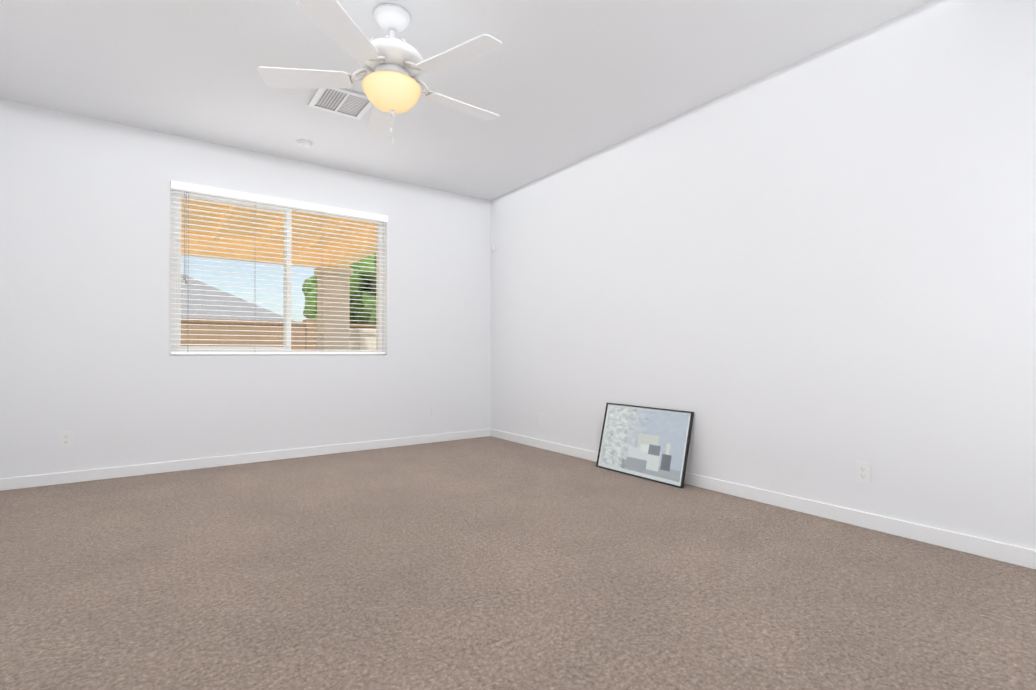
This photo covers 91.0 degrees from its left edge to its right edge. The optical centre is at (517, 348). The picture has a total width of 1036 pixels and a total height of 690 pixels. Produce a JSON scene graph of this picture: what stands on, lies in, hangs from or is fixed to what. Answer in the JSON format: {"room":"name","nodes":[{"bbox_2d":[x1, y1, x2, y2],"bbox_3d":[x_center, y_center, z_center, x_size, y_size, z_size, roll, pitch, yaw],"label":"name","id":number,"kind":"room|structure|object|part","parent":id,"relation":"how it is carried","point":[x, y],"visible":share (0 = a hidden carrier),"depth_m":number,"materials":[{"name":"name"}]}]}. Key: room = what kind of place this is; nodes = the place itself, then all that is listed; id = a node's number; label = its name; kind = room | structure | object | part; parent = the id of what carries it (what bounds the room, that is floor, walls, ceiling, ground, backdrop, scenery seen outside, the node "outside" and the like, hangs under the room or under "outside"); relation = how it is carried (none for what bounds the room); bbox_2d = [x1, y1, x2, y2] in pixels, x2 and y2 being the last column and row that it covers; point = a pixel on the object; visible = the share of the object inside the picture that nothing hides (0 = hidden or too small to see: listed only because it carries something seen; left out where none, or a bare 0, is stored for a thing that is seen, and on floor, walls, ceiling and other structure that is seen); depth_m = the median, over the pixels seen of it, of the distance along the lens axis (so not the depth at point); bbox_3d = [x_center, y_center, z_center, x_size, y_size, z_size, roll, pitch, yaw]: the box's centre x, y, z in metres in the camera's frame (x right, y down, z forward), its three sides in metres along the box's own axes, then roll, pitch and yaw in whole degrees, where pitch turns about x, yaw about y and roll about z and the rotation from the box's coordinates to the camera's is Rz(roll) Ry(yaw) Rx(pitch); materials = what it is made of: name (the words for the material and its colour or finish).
{"room":"empty bedroom","nodes":[
{"label":"empty bedroom","id":0,"kind":"room"},
{"bbox_2d":[0,99,490,478],"bbox_3d":[-2.286,-0.372,4.641,4.700,2.740,0.200,0,-1,-36],"label":"wall","id":1,"kind":"structure","parent":0,"point":[97,369],"depth_m":4.11,"materials":[{"name":"white paint"}]},
{"bbox_2d":[60,431,72,447],"bbox_3d":[-3.331,0.665,3.755,0.070,0.115,0.008,0,-1,-36],"label":"outlet","id":2,"kind":"object","parent":1,"relation":"attached to","point":[66,437],"visible":1,"depth_m":3.75,"materials":[{"name":"white plastic"}]},
{"bbox_2d":[0,429,489,490],"bbox_3d":[-2.224,0.955,4.542,4.700,0.085,0.013,0,-1,-36],"label":"baseboard","id":3,"kind":"structure","parent":1,"relation":"attached to","point":[12,483],"depth_m":4.30,"materials":[{"name":"white wood"}]},
{"bbox_2d":[169,180,387,355],"bbox_3d":[-2.127,-0.651,4.730,1.830,1.420,0.214,0,-1,-36],"label":"window blind","id":4,"kind":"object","parent":1,"relation":"in","point":[271,229],"depth_m":4.61,"materials":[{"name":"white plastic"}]},
{"bbox_2d":[183,191,188,284],"bbox_3d":[-2.739,-0.925,4.195,0.026,0.780,0.013,0,-1,-36],"label":"blind cord","id":5,"kind":"object","parent":4,"relation":"hanging from","point":[184,191],"depth_m":4.20,"materials":[{"name":"white fabric"}]},
{"bbox_2d":[254,246,255,314],"bbox_3d":[-2.329,-0.645,4.520,0.002,1.345,0.002,0,-1,-36],"label":"blind cord","id":6,"kind":"object","parent":4,"relation":"hanging from","point":[254,261],"depth_m":4.52,"materials":[{"name":"white fabric"}]},
{"bbox_3d":[-2.166,-0.650,4.785,1.830,1.420,0.080,0,-1,-36],"label":"window sashes","id":7,"kind":"part","parent":4,"relation":"part of","materials":[{"name":"white plastic"}]},
{"bbox_3d":[-2.098,-0.657,4.689,1.822,1.407,0.114,0,-1,-36],"label":"window blind rails","id":8,"kind":"part","parent":4,"relation":"part of","materials":[{"name":"white plastic"}]},
{"bbox_2d":[322,259,322,335],"bbox_3d":[-1.862,-0.642,4.854,0.002,1.345,0.002,0,-1,-36],"label":"blind cord","id":9,"kind":"object","parent":4,"relation":"hanging from","point":[322,259],"depth_m":4.85,"materials":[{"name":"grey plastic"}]},
{"bbox_2d":[431,407,436,417],"bbox_3d":[-0.904,0.681,5.492,0.070,0.115,0.008,0,-1,-36],"label":"outlet","id":10,"kind":"object","parent":1,"relation":"attached to","point":[433,412],"visible":1,"depth_m":5.49,"materials":[{"name":"white plastic"}]},
{"bbox_2d":[0,0,932,200],"bbox_3d":[-0.626,-1.822,2.336,5.100,0.120,5.900,0,-1,-36],"label":"ceiling","id":11,"kind":"structure","parent":0,"point":[555,85],"depth_m":3.17,"materials":[{"name":"white paint"}]},
{"bbox_2d":[296,139,312,148],"bbox_3d":[-1.806,-1.728,4.304,0.136,0.034,0.136,0,-1,-36],"label":"smoke detector","id":12,"kind":"object","parent":11,"relation":"attached to","point":[302,143],"visible":1,"depth_m":4.27,"materials":[{"name":"white plastic"}]},
{"bbox_2d":[308,88,372,119],"bbox_3d":[-1.241,-1.742,3.593,0.370,0.017,0.370,0,-1,-36],"label":"ceiling vent","id":13,"kind":"object","parent":11,"relation":"in","point":[349,103],"visible":0.9,"depth_m":3.59,"materials":[{"name":"grey metal"}]},
{"bbox_2d":[257,0,501,143],"bbox_3d":[-0.638,-1.418,2.712,1.262,0.682,1.299,0,-1,-36],"label":"fan","id":14,"kind":"object","parent":11,"relation":"hanging from","point":[393,67],"visible":1,"depth_m":2.59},
{"bbox_3d":[-1.111,-1.409,2.660,0.432,0.036,0.333,0,-1,-36],"label":"blade","id":15,"kind":"part","parent":14,"relation":"part of","materials":[{"name":"white wood"}]},
{"bbox_3d":[-0.777,-1.413,2.247,0.410,0.036,0.368,0,-1,-36],"label":"blade","id":16,"kind":"part","parent":14,"relation":"part of","materials":[{"name":"white wood"}]},
{"bbox_3d":[-0.818,-1.405,3.099,0.230,0.036,0.459,0,-1,-36],"label":"blade","id":17,"kind":"part","parent":14,"relation":"part of","materials":[{"name":"white wood"}]},
{"bbox_3d":[-0.663,-1.328,2.681,0.304,0.151,0.304,0,-1,-36],"label":"lamp shade","id":18,"kind":"part","parent":14,"relation":"part of","materials":[{"name":"beige glass"}]},
{"bbox_3d":[-0.285,-1.411,2.444,0.274,0.036,0.453,0,-1,-36],"label":"blade","id":19,"kind":"part","parent":14,"relation":"part of","materials":[{"name":"white wood"}]},
{"bbox_3d":[-0.325,-1.407,2.967,0.457,0.036,0.159,0,-1,-36],"label":"blade","id":20,"kind":"part","parent":14,"relation":"part of","materials":[{"name":"white wood"}]},
{"bbox_2d":[0,436,1035,689],"bbox_3d":[-0.626,1.038,2.311,5.100,0.120,5.900,0,-1,-36],"label":"floor","id":21,"kind":"structure","parent":0,"point":[488,562],"depth_m":2.08,"materials":[{"name":"carpet"}]},
{"bbox_2d":[596,403,693,487],"bbox_3d":[0.967,0.724,3.992,0.149,0.536,0.855,0,-1,-36],"label":"picture frame","id":22,"kind":"object","parent":21,"relation":"on","point":[650,443],"visible":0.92,"depth_m":3.94,"materials":[{"name":"grey"}]},
{"bbox_2d":[491,0,1035,549],"bbox_3d":[1.365,-0.380,3.750,0.200,2.740,5.900,0,-1,-36],"label":"wall","id":23,"kind":"structure","parent":0,"point":[813,278],"depth_m":2.98,"materials":[{"name":"white paint"}]},
{"bbox_2d":[521,410,525,420],"bbox_3d":[0.058,0.705,5.387,0.008,0.115,0.070,0,-1,-36],"label":"outlet","id":24,"kind":"object","parent":23,"relation":"attached to","point":[523,415],"visible":1,"depth_m":5.38,"materials":[{"name":"white plastic"}]},
{"bbox_2d":[538,413,542,424],"bbox_3d":[0.225,0.703,5.147,0.016,0.115,0.070,0,-1,-36],"label":"outlet","id":25,"kind":"object","parent":23,"relation":"attached to","point":[540,418],"visible":1,"depth_m":5.15,"materials":[{"name":"white plastic"}]},
{"bbox_2d":[490,429,1035,569],"bbox_3d":[1.283,0.947,3.671,0.013,0.085,5.487,0,-1,-36],"label":"baseboard","id":26,"kind":"structure","parent":23,"relation":"attached to","point":[1006,553],"depth_m":2.84,"materials":[{"name":"white wood"}]},
{"bbox_2d":[856,461,870,483],"bbox_3d":[1.903,0.682,2.810,0.008,0.115,0.070,0,-1,-36],"label":"outlet","id":27,"kind":"object","parent":23,"relation":"attached to","point":[865,473],"visible":1,"depth_m":2.81,"materials":[{"name":"white plastic"}]},
{"label":"outside","id":28,"kind":"structure","parent":0,"visible":0},
{"bbox_3d":[-9.051,1.418,18.107,120.000,0.300,110.000,0,-1,-36],"label":"ground","id":29,"kind":"structure","parent":28,"visible":0},
{"bbox_2d":[181,274,294,321],"bbox_3d":[-16.977,-1.200,16.144,16.800,4.900,10.000,0,-1,-36],"label":"house roof","id":30,"kind":"structure","parent":29,"relation":"on","point":[206,309],"depth_m":16.59,"materials":[{"name":"grey"}]},
{"bbox_2d":[181,318,375,350],"bbox_3d":[-7.879,0.235,10.470,43.000,1.930,0.400,0,-1,-36],"label":"wall","id":31,"kind":"structure","parent":29,"relation":"on","point":[213,328],"depth_m":11.60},
{"bbox_2d":[314,265,352,350],"bbox_3d":[-2.959,-0.056,8.154,0.500,2.470,0.500,0,-1,-36],"label":"patio column","id":32,"kind":"structure","parent":29,"relation":"on","point":[332,324],"depth_m":8.00,"materials":[{"name":"beige"}]},
{"bbox_2d":[181,223,375,267],"bbox_3d":[-5.290,-1.462,4.620,8.380,0.280,3.250,0,-1,-36],"label":"beam","id":33,"kind":"structure","parent":32,"relation":"on","point":[279,251],"depth_m":7.30,"materials":[{"name":"orange wood"}]},
{"bbox_2d":[181,197,371,252],"bbox_3d":[-5.378,-1.640,4.805,8.450,0.280,3.650,0,-1,-36],"label":"roof","id":34,"kind":"structure","parent":33,"relation":"on","point":[264,226],"depth_m":6.49,"materials":[{"name":"orange wood"}]},
{"bbox_2d":[302,253,375,323],"bbox_3d":[-4.923,-0.962,15.933,3.328,4.575,3.444,0,-1,-36],"label":"tree","id":35,"kind":"object","parent":29,"relation":"on","point":[361,301],"depth_m":15.05,"materials":[{"name":"green plant"}]},
{"bbox_2d":[349,328,375,349],"bbox_3d":[-1.764,0.416,10.604,3.400,1.570,0.800,0,-1,-36],"label":"wall","id":36,"kind":"structure","parent":29,"relation":"on","point":[353,346],"depth_m":9.47,"materials":[{"name":"beige"}]},
{"bbox_2d":[371,256,375,324],"bbox_3d":[-2.728,-0.949,12.306,1.831,4.471,2.031,0,-1,-36],"label":"tree","id":37,"kind":"object","parent":29,"relation":"on","point":[373,311],"depth_m":11.74,"materials":[{"name":"green plant"}]}
]}

